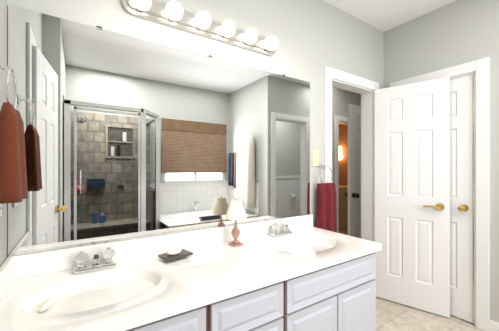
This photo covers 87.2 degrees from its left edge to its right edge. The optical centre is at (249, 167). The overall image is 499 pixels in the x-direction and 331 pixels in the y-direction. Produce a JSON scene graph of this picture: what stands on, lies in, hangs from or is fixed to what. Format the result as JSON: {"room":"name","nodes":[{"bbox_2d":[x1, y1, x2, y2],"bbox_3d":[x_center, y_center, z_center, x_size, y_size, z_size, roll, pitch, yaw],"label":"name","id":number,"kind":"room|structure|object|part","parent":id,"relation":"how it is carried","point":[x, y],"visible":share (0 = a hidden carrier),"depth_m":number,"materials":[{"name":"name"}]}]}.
{"room":"bathroom","nodes":[
{"label":"bathroom","id":0,"kind":"room"},
{"bbox_2d":[0,0,6,266],"bbox_3d":[-0.908,-0.071,0.822,0.120,2.690,0.620,0,0,-34],"label":"wall","id":1,"kind":"structure","parent":0,"point":[3,62],"depth_m":1.06,"materials":[{"name":"grey paint"}]},
{"bbox_2d":[0,65,27,203],"bbox_3d":[-0.841,-0.128,0.914,0.091,0.484,0.180,0,0,-34],"label":"towel ring","id":2,"kind":"object","parent":1,"relation":"attached to","point":[13,181],"visible":1,"depth_m":0.85,"materials":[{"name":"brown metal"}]},
{"bbox_2d":[7,0,383,256],"bbox_3d":[0.152,-0.071,1.972,3.160,2.690,0.120,0,0,-34],"label":"wall","id":3,"kind":"structure","parent":0,"point":[300,30],"depth_m":1.97,"materials":[{"name":"grey paint"}]},
{"bbox_2d":[8,5,309,255],"bbox_3d":[-0.268,-0.163,1.611,1.811,1.071,0.009,0,0,-34],"label":"mirror","id":4,"kind":"object","parent":3,"relation":"attached to","point":[127,137],"visible":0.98,"depth_m":1.40,"materials":[{"name":"clear glass"}]},
{"bbox_2d":[122,0,277,55],"bbox_3d":[-0.208,-0.861,1.585,1.010,0.110,0.119,0,0,-34],"label":"vanity light bar","id":5,"kind":"object","parent":3,"relation":"attached to","point":[176,15],"visible":1,"depth_m":1.53,"materials":[{"name":"white glass"}]},
{"bbox_2d":[312,150,318,165],"bbox_3d":[0.547,-0.081,2.151,0.075,0.130,0.016,0,0,-34],"label":"switch plate","id":6,"kind":"object","parent":3,"relation":"attached to","point":[315,157],"visible":1,"depth_m":2.15,"materials":[{"name":"beige plastic"}]},
{"bbox_2d":[316,163,336,231],"bbox_3d":[0.626,0.367,2.154,0.200,0.814,0.098,0,0,-34],"label":"towel ring","id":7,"kind":"object","parent":3,"relation":"attached to","point":[326,213],"visible":0.67,"depth_m":2.13,"materials":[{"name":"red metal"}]},
{"bbox_2d":[324,66,378,278],"bbox_3d":[0.940,0.206,2.486,0.810,2.135,0.138,0,0,-34],"label":"door frame","id":8,"kind":"structure","parent":3,"relation":"attached to","point":[331,75],"depth_m":2.62,"materials":[{"name":"white paint"}]},
{"bbox_2d":[339,124,347,185],"bbox_3d":[1.899,-0.071,6.439,0.100,2.690,2.780,0,0,-34],"label":"wall","id":9,"kind":"structure","parent":0,"point":[343,162],"depth_m":5.98,"materials":[{"name":"brown paint"}]},
{"bbox_2d":[339,146,342,159],"bbox_3d":[2.030,-0.336,5.973,0.200,0.320,0.200,0,0,-34],"label":"sconce","id":10,"kind":"object","parent":9,"relation":"attached to","point":[340,153],"visible":0.46,"depth_m":5.90,"materials":[{"name":"white glass"}]},
{"bbox_2d":[332,87,360,182],"bbox_3d":[0.664,-0.071,3.874,3.400,2.690,0.120,0,0,-34],"label":"wall","id":11,"kind":"structure","parent":0,"point":[345,98],"depth_m":4.36,"materials":[{"name":"grey paint"}]},
{"bbox_2d":[335,115,347,232],"bbox_3d":[1.759,0.206,4.593,0.950,2.135,0.138,0,0,-34],"label":"door frame","id":12,"kind":"structure","parent":11,"relation":"attached to","point":[341,120],"depth_m":4.30,"materials":[{"name":"white paint"}]},
{"bbox_2d":[323,0,455,31],"bbox_3d":[0.554,-1.466,2.876,6.290,0.100,7.220,0,0,-34],"label":"ceiling","id":13,"kind":"structure","parent":0,"point":[384,15],"depth_m":2.34,"materials":[{"name":"white paint"}]},
{"bbox_2d":[339,229,483,330],"bbox_3d":[0.554,1.324,2.876,6.290,0.100,7.220,0,0,-34],"label":"floor","id":14,"kind":"structure","parent":0,"point":[392,316],"depth_m":2.19,"materials":[{"name":"tile"}]},
{"bbox_2d":[0,258,215,330],"bbox_3d":[-0.591,0.894,1.062,0.666,0.760,0.566,0,0,-34],"label":"base cabinet","id":15,"kind":"object","parent":14,"relation":"on","point":[149,294],"depth_m":0.98,"materials":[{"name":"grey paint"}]},
{"bbox_2d":[39,296,54,311],"bbox_3d":[-0.740,0.496,0.958,0.047,0.031,0.077,0,0,-34],"label":"soap bar","id":16,"kind":"object","parent":15,"relation":"in","point":[47,303],"visible":1,"depth_m":0.94,"materials":[{"name":"beige"}]},
{"bbox_2d":[73,247,116,274],"bbox_3d":[-0.713,0.429,1.216,0.170,0.090,0.086,0,0,-34],"label":"faucet","id":17,"kind":"object","parent":15,"relation":"on","point":[109,267],"depth_m":1.20,"materials":[{"name":"silver metal"}]},
{"bbox_2d":[158,248,192,261],"bbox_3d":[-0.386,0.446,1.373,0.100,0.054,0.150,0,0,44],"label":"soap dish","id":18,"kind":"object","parent":15,"relation":"on","point":[173,254],"visible":0.98,"depth_m":1.34,"materials":[{"name":"grey ceramic"}]},
{"bbox_2d":[172,246,287,330],"bbox_3d":[-0.152,0.894,1.355,0.390,0.760,0.566,0,0,-34],"label":"base cabinet","id":19,"kind":"object","parent":14,"relation":"on","point":[250,294],"depth_m":1.17,"materials":[{"name":"grey paint"}]},
{"bbox_2d":[228,230,379,330],"bbox_3d":[0.327,0.894,1.674,0.761,0.760,0.566,0,0,-34],"label":"base cabinet","id":20,"kind":"object","parent":14,"relation":"on","point":[298,273],"depth_m":1.47,"materials":[{"name":"grey paint"}]},
{"bbox_2d":[225,198,245,246],"bbox_3d":[-0.085,0.331,1.616,0.132,0.285,0.132,0,0,-34],"label":"lamp","id":21,"kind":"object","parent":20,"relation":"on","point":[235,211],"visible":1,"depth_m":1.58,"materials":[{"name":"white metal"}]},
{"bbox_2d":[270,221,292,236],"bbox_3d":[0.235,0.429,1.847,0.170,0.090,0.086,0,0,-34],"label":"faucet","id":22,"kind":"object","parent":20,"relation":"on","point":[287,232],"depth_m":1.83,"materials":[{"name":"silver metal"}]},
{"bbox_2d":[339,185,347,229],"bbox_3d":[1.796,0.834,5.998,0.540,0.880,1.200,0,0,-34],"label":"dresser","id":23,"kind":"object","parent":14,"relation":"on","point":[343,210],"visible":0.19,"depth_m":5.39,"materials":[{"name":"beige wood"}]},
{"bbox_2d":[345,104,360,237],"bbox_3d":[1.453,0.247,3.330,0.610,2.030,0.190,0,0,-34],"label":"hall door","id":24,"kind":"structure","parent":14,"relation":"on","point":[353,194],"depth_m":3.19,"materials":[{"name":"white paint"}]},
{"label":"knob","id":25,"kind":"part","parent":24,"relation":"part of","materials":[{"name":"black metal"}]},
{"bbox_2d":[384,0,498,322],"bbox_3d":[1.728,-0.071,2.349,0.120,2.690,1.000,0,0,-34],"label":"wall","id":26,"kind":"structure","parent":0,"point":[442,37],"depth_m":2.18,"materials":[{"name":"grey paint"}]},
{"bbox_2d":[375,77,449,317],"bbox_3d":[1.452,0.247,2.385,0.590,2.030,0.113,0,0,40],"label":"door","id":27,"kind":"structure","parent":26,"relation":"in","point":[412,178],"depth_m":2.37,"materials":[{"name":"white paint"}]},
{"bbox_3d":[1.594,0.332,2.266,0.149,0.060,0.113,0,0,40],"label":"handle","id":28,"kind":"part","parent":27,"relation":"part of","materials":[{"name":"gold metal"}]},
{"bbox_2d":[390,57,489,330],"bbox_3d":[1.696,0.206,2.381,0.138,2.135,0.770,0,0,-34],"label":"door frame","id":29,"kind":"structure","parent":26,"relation":"attached to","point":[479,69],"depth_m":2.07,"materials":[{"name":"white paint"}]},
{"bbox_2d":[450,74,472,322],"bbox_3d":[1.678,0.247,2.369,0.190,2.030,0.570,0,0,-34],"label":"closet door","id":30,"kind":"structure","parent":26,"relation":"in","point":[461,197],"depth_m":2.19,"materials":[{"name":"white paint"}]},
{"bbox_3d":[1.800,0.332,2.186,0.190,0.060,0.060,0,0,-34],"label":"knob","id":31,"kind":"part","parent":30,"relation":"part of","materials":[{"name":"gold metal"}]},
{"bbox_2d":[473,74,473,322],"bbox_3d":[1.816,0.249,2.120,0.011,2.010,0.008,0,0,-34],"label":"trim","id":32,"kind":"structure","parent":26,"relation":"attached to","point":[473,198],"depth_m":2.12,"materials":[{"name":"wood"}]},
{"bbox_2d":[490,320,498,330],"bbox_3d":[1.905,1.224,1.962,0.013,0.100,0.160,0,0,-34],"label":"baseboard","id":33,"kind":"structure","parent":26,"relation":"attached to","point":[494,325],"depth_m":2.00,"materials":[{"name":"white paint"}]}
]}

